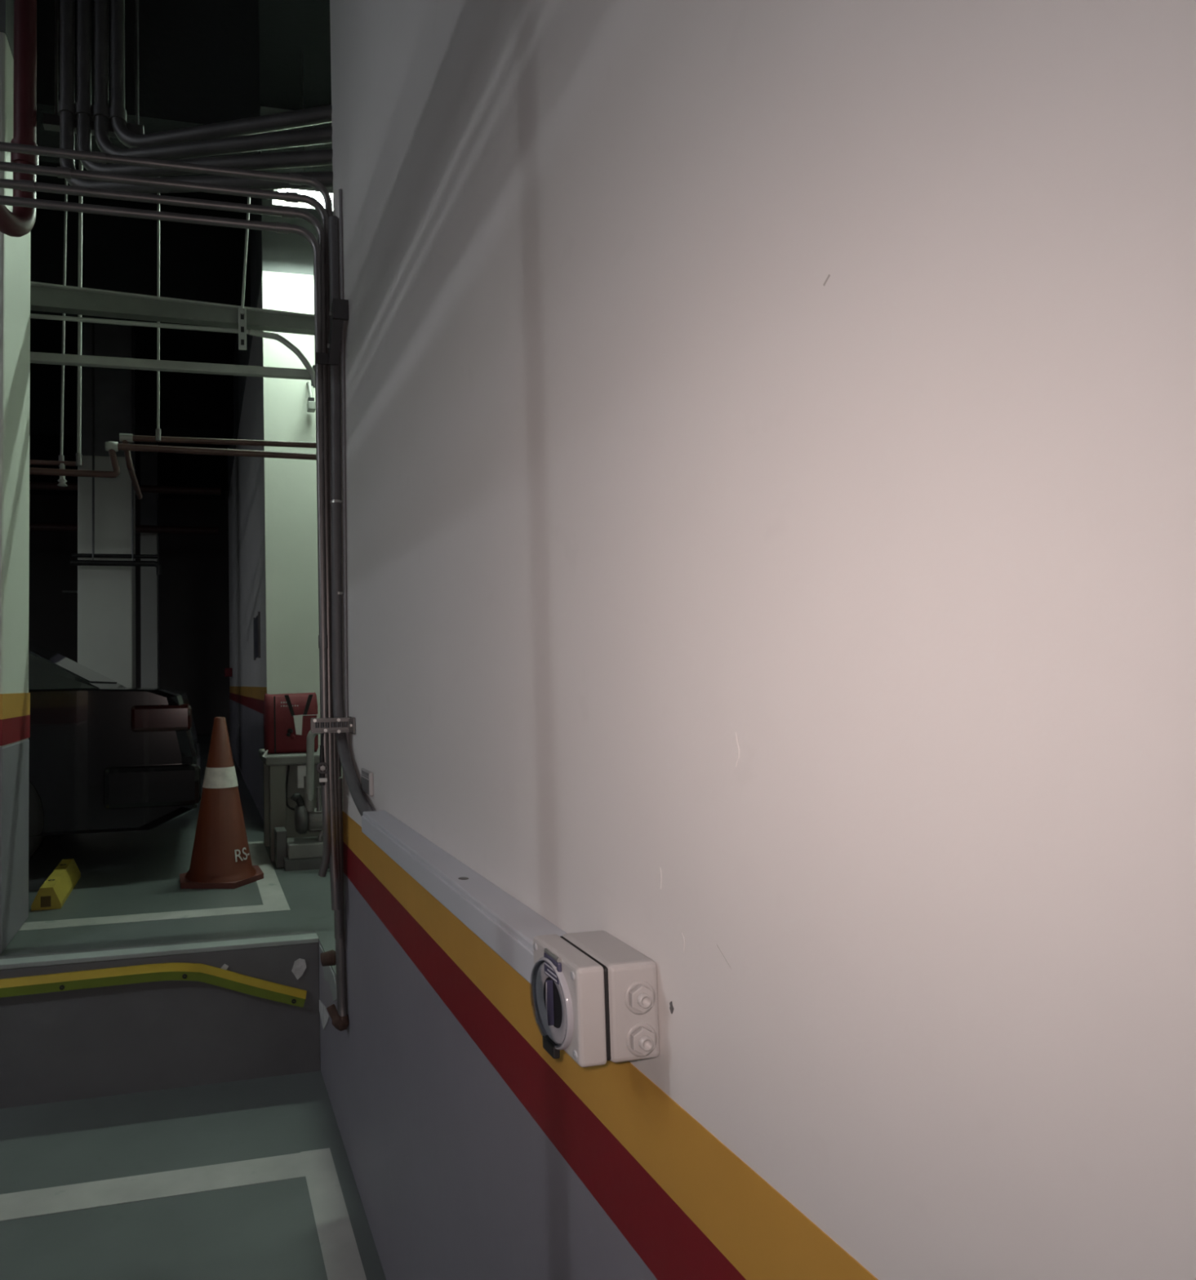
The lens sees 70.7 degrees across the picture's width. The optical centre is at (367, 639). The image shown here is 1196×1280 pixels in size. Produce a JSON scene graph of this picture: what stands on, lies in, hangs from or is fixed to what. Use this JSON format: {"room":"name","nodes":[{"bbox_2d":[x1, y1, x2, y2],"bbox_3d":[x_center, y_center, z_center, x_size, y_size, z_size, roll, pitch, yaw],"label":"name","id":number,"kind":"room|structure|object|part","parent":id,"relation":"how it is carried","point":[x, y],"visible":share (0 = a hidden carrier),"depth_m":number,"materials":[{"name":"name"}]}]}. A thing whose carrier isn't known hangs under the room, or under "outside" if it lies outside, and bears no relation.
{"room":"parking garage","nodes":[
{"label":"parking garage","id":0,"kind":"room"},
{"bbox_2d":[28,491,230,733],"bbox_3d":[-6.678,-0.571,16.181,11.600,5.100,0.300,0,-3,-12],"label":"wall","id":1,"kind":"structure","parent":0,"point":[193,580],"depth_m":16.60,"materials":[{"name":"black paint"}]},
{"bbox_2d":[62,591,77,592],"bbox_3d":[-5.865,-0.974,16.185,0.600,0.035,0.069,0,-3,-12],"label":"conduit","id":2,"kind":"object","parent":1,"relation":"attached to","point":[62,591],"visible":0.36,"depth_m":16.12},
{"bbox_2d":[0,733,344,1108],"bbox_3d":[-5.945,2.103,11.205,10.950,0.806,19.428,0,-3,-12],"label":"floor","id":3,"kind":"structure","parent":0,"point":[127,906],"depth_m":3.08,"materials":[{"name":"green paint"}]},
{"bbox_2d":[0,0,31,954],"bbox_3d":[-1.799,-1.344,3.311,0.667,5.100,0.507,0,-3,-12],"label":"pillar","id":4,"kind":"structure","parent":3,"relation":"on","point":[15,251],"depth_m":3.25,"materials":[{"name":"paint"}]},
{"bbox_2d":[31,858,80,911],"bbox_3d":[-1.521,1.188,3.923,0.127,0.098,0.616,0,-3,-12],"label":"wheel stop","id":5,"kind":"object","parent":3,"relation":"on","point":[55,891],"visible":1,"depth_m":3.75,"materials":[{"name":"yellow plastic"}]},
{"bbox_2d":[77,322,135,687],"bbox_3d":[-2.903,-1.026,8.915,0.572,5.100,0.507,0,-3,-12],"label":"pillar","id":6,"kind":"structure","parent":3,"relation":"on","point":[106,594],"depth_m":8.69,"materials":[{"name":"paint"}]},
{"bbox_2d":[28,639,200,859],"bbox_3d":[-3.288,0.590,4.669,4.520,1.433,1.724,0,-3,-12],"label":"car","id":7,"kind":"object","parent":3,"relation":"on","point":[106,755],"visible":0.71,"depth_m":4.23,"materials":[{"name":"black paint"}]},
{"bbox_2d":[130,704,191,732],"bbox_3d":[-1.108,0.419,4.295,0.315,0.140,0.066,0,-3,-12],"label":"tail lamp","id":8,"kind":"object","parent":7,"relation":"attached to","point":[144,717],"depth_m":4.27,"materials":[{"name":"red plastic"}]},
{"bbox_2d":[140,441,159,688],"bbox_3d":[-3.561,-0.793,13.062,0.260,5.100,0.500,0,-3,-12],"label":"pillar","id":9,"kind":"structure","parent":3,"relation":"on","point":[149,588],"depth_m":12.83,"materials":[{"name":"paint"}]},
{"bbox_2d":[0,962,306,1007],"bbox_3d":[-1.214,1.317,2.890,1.997,0.206,0.028,0,-3,-12],"label":"strip","id":10,"kind":"object","parent":3,"relation":"attached to","point":[33,984],"visible":1,"depth_m":2.97,"materials":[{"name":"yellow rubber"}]},
{"bbox_2d":[179,716,263,888],"bbox_3d":[-0.762,0.818,4.145,0.425,0.835,0.415,0,-3,-12],"label":"traffic cone","id":11,"kind":"object","parent":3,"relation":"on","point":[220,859],"visible":1,"depth_m":4.04,"materials":[{"name":"orange plastic"}]},
{"bbox_2d":[258,746,321,861],"bbox_3d":[-0.423,0.949,4.809,0.460,0.632,0.563,0,-3,-12],"label":"stand","id":12,"kind":"object","parent":3,"relation":"on","point":[283,774],"visible":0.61,"depth_m":4.60,"materials":[{"name":"grey metal"}]},
{"bbox_3d":[-0.518,0.985,4.584,0.090,0.538,0.080,0,-3,-12],"label":"leg","id":13,"kind":"part","parent":12,"relation":"part of","materials":[{"name":"grey metal"}]},
{"bbox_2d":[263,692,318,753],"bbox_3d":[-0.460,0.490,4.779,0.320,0.351,0.218,0,-3,-12],"label":"toolbox","id":14,"kind":"object","parent":12,"relation":"on","point":[286,717],"visible":0.96,"depth_m":4.69,"materials":[{"name":"red metal"}]},
{"bbox_3d":[-0.452,1.008,5.036,0.405,0.538,0.060,0,-3,-12],"label":"panel","id":15,"kind":"part","parent":12,"relation":"part of","materials":[{"name":"grey metal"}]},
{"bbox_3d":[-0.410,0.856,4.941,0.240,0.230,0.020,0,-3,-12],"label":"panel","id":16,"kind":"part","parent":12,"relation":"part of","materials":[{"name":"grey metal"}]},
{"bbox_2d":[274,714,329,871],"bbox_3d":[-0.317,0.828,4.451,0.402,0.830,0.240,0,-3,-12],"label":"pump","id":17,"kind":"object","parent":3,"relation":"on","point":[299,853],"visible":0.6,"depth_m":4.38,"materials":[{"name":"grey metal"}]},
{"bbox_3d":[-0.266,0.998,4.452,0.150,0.130,0.129,0,-3,-12],"label":"motor","id":18,"kind":"part","parent":17,"relation":"part of","materials":[{"name":"grey metal"}]},
{"bbox_2d":[30,313,315,387],"bbox_3d":[-1.823,-1.418,3.762,3.199,0.304,0.093,0,-3,-12],"label":"conduit","id":19,"kind":"object","parent":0,"point":[297,352],"visible":0.96,"depth_m":3.99,"materials":[{"name":"grey metal"}]},
{"bbox_2d":[30,351,315,386],"bbox_3d":[-1.818,-1.348,3.789,3.220,0.080,0.080,0,-3,-12],"label":"pipe","id":20,"kind":"object","parent":19,"relation":"attached to","point":[35,357],"visible":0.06,"depth_m":3.95,"materials":[{"name":"metal"}]},
{"bbox_2d":[29,0,331,499],"bbox_3d":[-4.559,-3.078,6.024,11.600,1.650,21.300,0,-3,-12],"label":"ceiling","id":21,"kind":"structure","parent":0,"point":[202,62],"depth_m":6.67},
{"bbox_2d":[0,0,38,236],"bbox_3d":[-1.294,-2.656,2.717,0.092,2.522,0.442,-2,-3,21],"label":"pipe","id":22,"kind":"object","parent":21,"relation":"hanging from","point":[20,222],"visible":0.82,"depth_m":2.81,"materials":[{"name":"metal"}]},
{"bbox_2d":[58,178,67,466],"bbox_3d":[-1.633,-2.375,4.316,0.060,2.920,0.028,0,-3,-12],"label":"hanging rod","id":23,"kind":"object","parent":21,"relation":"hanging from","point":[61,458],"visible":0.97,"depth_m":4.27,"materials":[{"name":"grey metal"}]},
{"bbox_2d":[29,459,83,486],"bbox_3d":[-2.195,-0.873,4.092,1.400,0.132,0.051,0,-3,-12],"label":"branch","id":24,"kind":"object","parent":23,"relation":"hanging from","point":[62,464],"visible":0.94,"depth_m":4.20,"materials":[{"name":"metal"}]},
{"bbox_2d":[75,160,83,466],"bbox_3d":[-1.433,-1.646,3.974,0.031,1.580,0.028,0,-3,-12],"label":"hanging rod","id":25,"kind":"object","parent":21,"relation":"hanging from","point":[78,455],"visible":0.73,"depth_m":3.96,"materials":[{"name":"grey metal"}]},
{"bbox_2d":[42,0,144,138],"bbox_3d":[-1.022,-2.882,2.992,0.350,2.050,0.046,0,-3,-12],"label":"rail","id":26,"kind":"object","parent":21,"relation":"hanging from","point":[51,122],"visible":0.56,"depth_m":2.94,"materials":[{"name":"metal"}]},
{"bbox_2d":[71,323,157,558],"bbox_3d":[-2.737,-2.231,8.661,0.880,2.706,0.044,0,-3,-12],"label":"pipe","id":27,"kind":"object","parent":21,"relation":"hanging from","point":[73,555],"visible":0.57,"depth_m":8.60,"materials":[{"name":"black metal"}]},
{"bbox_2d":[70,322,161,575],"bbox_3d":[-2.687,-2.141,8.543,0.928,2.900,0.060,0,-3,-12],"label":"pipe","id":28,"kind":"object","parent":21,"relation":"hanging from","point":[73,562],"visible":0.94,"depth_m":8.50,"materials":[{"name":"black metal"}]},
{"bbox_2d":[155,193,160,441],"bbox_3d":[-1.065,-1.718,4.055,0.028,1.440,0.028,0,-3,-12],"label":"hanging rod","id":29,"kind":"object","parent":21,"relation":"hanging from","point":[157,431],"visible":0.73,"depth_m":4.04,"materials":[{"name":"grey metal"}]},
{"bbox_3d":[-1.062,-1.723,4.056,0.022,1.430,0.014,0,-3,-12],"label":"rod","id":30,"kind":"part","parent":29,"relation":"part of","materials":[{"name":"grey metal"}]},
{"bbox_2d":[29,440,316,478],"bbox_3d":[-1.490,-0.913,4.017,2.750,0.188,0.051,0,-3,-12],"label":"pipe","id":31,"kind":"object","parent":29,"relation":"hanging from","point":[112,447],"visible":0.98,"depth_m":4.09,"materials":[{"name":"metal"}]},
{"bbox_2d":[119,433,315,499],"bbox_3d":[-0.781,-0.954,4.546,1.145,0.186,0.702,0,-3,-12],"label":"pipe","id":32,"kind":"object","parent":31,"relation":"attached to","point":[125,438],"visible":0.91,"depth_m":4.20,"materials":[{"name":"metal"}]},
{"bbox_2d":[57,0,333,193],"bbox_3d":[-0.627,-2.722,2.848,1.004,2.400,0.062,-1,-3,8],"label":"conduit","id":33,"kind":"object","parent":21,"relation":"hanging from","point":[66,104],"visible":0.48,"depth_m":2.84,"materials":[{"name":"grey metal"}]},
{"bbox_2d":[75,0,333,177],"bbox_3d":[-0.600,-2.761,2.857,0.950,2.321,0.062,-2,-3,9],"label":"conduit","id":34,"kind":"object","parent":21,"relation":"hanging from","point":[83,108],"visible":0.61,"depth_m":2.83,"materials":[{"name":"grey metal"}]},
{"bbox_2d":[92,0,332,159],"bbox_3d":[-0.571,-2.801,2.865,0.894,2.241,0.062,-2,-3,11],"label":"conduit","id":35,"kind":"object","parent":21,"relation":"hanging from","point":[100,109],"visible":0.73,"depth_m":2.82,"materials":[{"name":"grey metal"}]},
{"bbox_2d":[109,0,332,148],"bbox_3d":[-0.544,-2.839,2.873,0.841,2.167,0.062,-2,-3,12],"label":"conduit","id":36,"kind":"object","parent":21,"relation":"hanging from","point":[117,113],"visible":0.84,"depth_m":2.83,"materials":[{"name":"grey metal"}]},
{"bbox_2d":[238,196,250,350],"bbox_3d":[-0.610,-1.945,3.998,0.082,1.010,0.027,0,-3,-12],"label":"hanging rod","id":37,"kind":"object","parent":21,"relation":"hanging from","point":[242,311],"visible":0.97,"depth_m":3.97,"materials":[{"name":"grey metal"}]},
{"bbox_2d":[30,281,314,335],"bbox_3d":[-1.662,-1.673,3.840,3.550,0.208,0.100,0,-3,-12],"label":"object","id":38,"kind":"object","parent":37,"relation":"hanging from","point":[44,297],"visible":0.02,"depth_m":3.94,"materials":[{"name":"metal"}]},
{"bbox_3d":[-1.663,-1.699,3.841,3.550,0.155,0.100,0,-3,-12],"label":"tray lid","id":39,"kind":"part","parent":38,"relation":"part of","materials":[{"name":"grey metal"}]},
{"bbox_3d":[-0.624,-1.545,3.976,0.040,0.210,0.014,0,-3,-12],"label":"slotted plate","id":40,"kind":"part","parent":37,"relation":"part of","materials":[{"name":"grey metal"}]},
{"bbox_3d":[-0.607,-2.039,4.011,0.069,0.821,0.014,0,-3,-12],"label":"rod","id":41,"kind":"part","parent":37,"relation":"part of","materials":[{"name":"grey metal"}]},
{"bbox_2d":[272,200,315,208],"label":"tube light","id":42,"kind":"object","parent":21,"relation":"hanging from","point":[274,202],"depth_m":5.21,"materials":[{"name":"metal"}]},
{"bbox_2d":[272,188,324,208],"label":"tube light","id":43,"kind":"object","parent":21,"relation":"hanging from","point":[315,193],"depth_m":5.13,"materials":[{"name":"metal"}]},
{"bbox_2d":[326,187,333,210],"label":"tube light","id":44,"kind":"object","parent":21,"relation":"hanging from","point":[330,189],"depth_m":5.11,"materials":[{"name":"metal"}]},
{"bbox_2d":[0,1070,386,1279],"bbox_3d":[-4.068,1.652,-1.376,9.449,0.302,7.165,0,-3,-12],"label":"floor","id":45,"kind":"structure","parent":0,"point":[248,1179],"depth_m":2.39,"materials":[{"name":"green paint"}]},
{"bbox_2d":[227,106,342,821],"bbox_3d":[-0.384,-1.057,9.188,2.153,5.100,7.005,0,-3,-12],"label":"wall","id":46,"kind":"structure","parent":0,"point":[273,571],"depth_m":5.65,"materials":[{"name":"white paint"}]},
{"bbox_2d":[223,667,232,676],"bbox_3d":[-1.996,0.462,11.400,0.114,0.120,0.350,0,-3,-12],"label":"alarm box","id":47,"kind":"object","parent":46,"relation":"attached to","point":[228,672],"visible":1,"depth_m":11.23,"materials":[{"name":"red metal"}]},
{"bbox_2d":[253,611,260,660],"bbox_3d":[-0.876,-0.024,6.306,0.016,0.350,0.560,0,-3,-12],"label":"wall plaque","id":48,"kind":"object","parent":46,"relation":"attached to","point":[256,620],"visible":1,"depth_m":6.24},
{"bbox_3d":[-0.875,-0.024,6.306,0.012,0.320,0.520,0,-3,-12],"label":"panel","id":49,"kind":"part","parent":48,"relation":"part of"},
{"bbox_2d":[306,381,315,412],"bbox_3d":[-0.398,-1.707,5.590,0.055,0.227,0.098,0,-3,-12],"label":"wall sensor","id":50,"kind":"object","parent":46,"relation":"attached to","point":[311,406],"visible":0.93,"depth_m":5.55,"materials":[{"name":"white plastic"}]},
{"bbox_3d":[-0.407,-1.742,5.604,0.028,0.155,0.072,0,-3,-25],"label":"arm","id":51,"kind":"part","parent":50,"relation":"part of"},
{"bbox_2d":[318,0,1195,1279],"bbox_3d":[1.234,-1.329,-0.092,1.505,5.600,7.165,0,-3,-12],"label":"wall","id":52,"kind":"structure","parent":0,"point":[770,425],"depth_m":0.63,"materials":[{"name":"white paint"}]},
{"bbox_2d":[0,142,341,777],"bbox_3d":[-1.591,-0.542,2.315,3.046,1.986,0.031,0,-3,-12],"label":"conduit","id":53,"kind":"object","parent":52,"relation":"attached to","point":[95,157],"visible":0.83,"depth_m":2.56,"materials":[{"name":"grey metal"}]},
{"bbox_2d":[0,161,342,938],"bbox_3d":[-1.587,-0.254,2.271,3.033,2.407,0.031,0,-3,-12],"label":"conduit","id":54,"kind":"object","parent":52,"relation":"attached to","point":[59,171],"visible":0.66,"depth_m":2.53,"materials":[{"name":"grey metal"}]},
{"bbox_2d":[315,298,348,365],"bbox_3d":[-0.111,-0.951,2.468,0.071,0.165,0.124,0,-3,-21],"label":"strut","id":55,"kind":"object","parent":52,"relation":"attached to","point":[339,312],"visible":1,"depth_m":2.46,"materials":[{"name":"grey metal"}]},
{"bbox_3d":[-0.083,-1.001,2.425,0.048,0.060,0.011,0,-3,-12],"label":"plate","id":56,"kind":"part","parent":55,"relation":"part of","materials":[{"name":"grey metal"}]},
{"bbox_2d":[310,716,355,733],"bbox_3d":[-0.116,0.258,2.440,0.124,0.048,0.194,0,-3,-12],"label":"bracket","id":57,"kind":"object","parent":52,"relation":"attached to","point":[321,725],"visible":1,"depth_m":2.40,"materials":[{"name":"metal"}]},
{"bbox_2d":[0,195,331,877],"bbox_3d":[-1.598,-0.283,2.232,2.996,2.069,0.078,0,-3,-12],"label":"conduit","id":58,"kind":"object","parent":57,"relation":"attached to","point":[277,227],"visible":0.95,"depth_m":2.49,"materials":[{"name":"grey metal"}]},
{"bbox_2d":[316,733,328,785],"bbox_3d":[-0.139,0.359,2.432,0.035,0.166,0.046,-2,-3,25],"label":"pressure gauge","id":59,"kind":"object","parent":58,"relation":"attached to","point":[322,767],"visible":0.99,"depth_m":2.43,"materials":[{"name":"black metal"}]},
{"bbox_2d":[0,178,339,911],"bbox_3d":[-1.587,-0.270,2.236,3.018,2.235,0.040,0,-3,-12],"label":"conduit","id":60,"kind":"object","parent":57,"relation":"attached to","point":[22,184],"visible":0.91,"depth_m":2.52,"materials":[{"name":"grey metal"}]},
{"bbox_3d":[-0.048,0.255,2.396,0.008,0.048,0.080,0,-3,-12],"label":"foot plate","id":61,"kind":"part","parent":57,"relation":"part of","materials":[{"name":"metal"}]},
{"bbox_2d":[320,777,348,1031],"bbox_3d":[-0.112,0.833,2.555,0.068,0.779,0.126,0,-3,-24],"label":"pipe","id":62,"kind":"object","parent":52,"relation":"attached to","point":[339,1016],"visible":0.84,"depth_m":2.53,"materials":[{"name":"grey metal"}]},
{"bbox_2d":[328,215,373,816],"bbox_3d":[-0.050,-0.445,2.288,0.047,1.867,0.541,0,-3,-12],"label":"conduit","id":63,"kind":"object","parent":52,"relation":"attached to","point":[359,799],"visible":0.78,"depth_m":2.50,"materials":[{"name":"grey metal"}]},
{"bbox_2d":[338,188,375,811],"bbox_3d":[-0.030,-0.479,2.272,0.012,1.900,0.494,0,-3,-11],"label":"cable","id":64,"kind":"object","parent":52,"relation":"attached to","point":[340,212],"visible":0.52,"depth_m":2.48,"materials":[{"name":"black rubber"}]},
{"bbox_2d":[360,768,373,795],"bbox_3d":[-0.003,0.385,2.175,0.012,0.062,0.115,0,-3,-12],"label":"wall plate","id":65,"kind":"object","parent":52,"relation":"attached to","point":[366,776],"visible":0.96,"depth_m":2.14,"materials":[{"name":"grey plastic"}]},
{"bbox_2d":[361,810,565,984],"bbox_3d":[0.127,0.417,1.439,0.062,0.052,1.100,0,-3,-12],"label":"cable trunking","id":66,"kind":"object","parent":52,"relation":"attached to","point":[509,927],"visible":0.65,"depth_m":1.23,"materials":[{"name":"plastic"}]},
{"bbox_2d":[529,930,659,1066],"bbox_3d":[0.233,0.378,0.837,0.101,0.106,0.122,0,-3,-12],"label":"electrical switch box","id":67,"kind":"object","parent":52,"relation":"attached to","point":[595,996],"visible":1,"depth_m":0.80,"materials":[{"name":"grey plastic"}]},
{"bbox_3d":[0.190,0.379,0.835,0.008,0.046,0.003,0,-3,-12],"label":"dial handle","id":68,"kind":"part","parent":67,"relation":"part of","materials":[{"name":"blue plastic"}]},
{"bbox_3d":[0.193,0.342,0.834,0.004,0.022,0.036,0,-3,-12],"label":"hinge plate","id":69,"kind":"part","parent":67,"relation":"part of","materials":[{"name":"grey plastic"}]},
{"bbox_3d":[0.209,0.373,0.838,0.030,0.096,0.110,0,-3,-12],"label":"lid","id":70,"kind":"part","parent":67,"relation":"part of","materials":[{"name":"grey plastic"}]}
]}

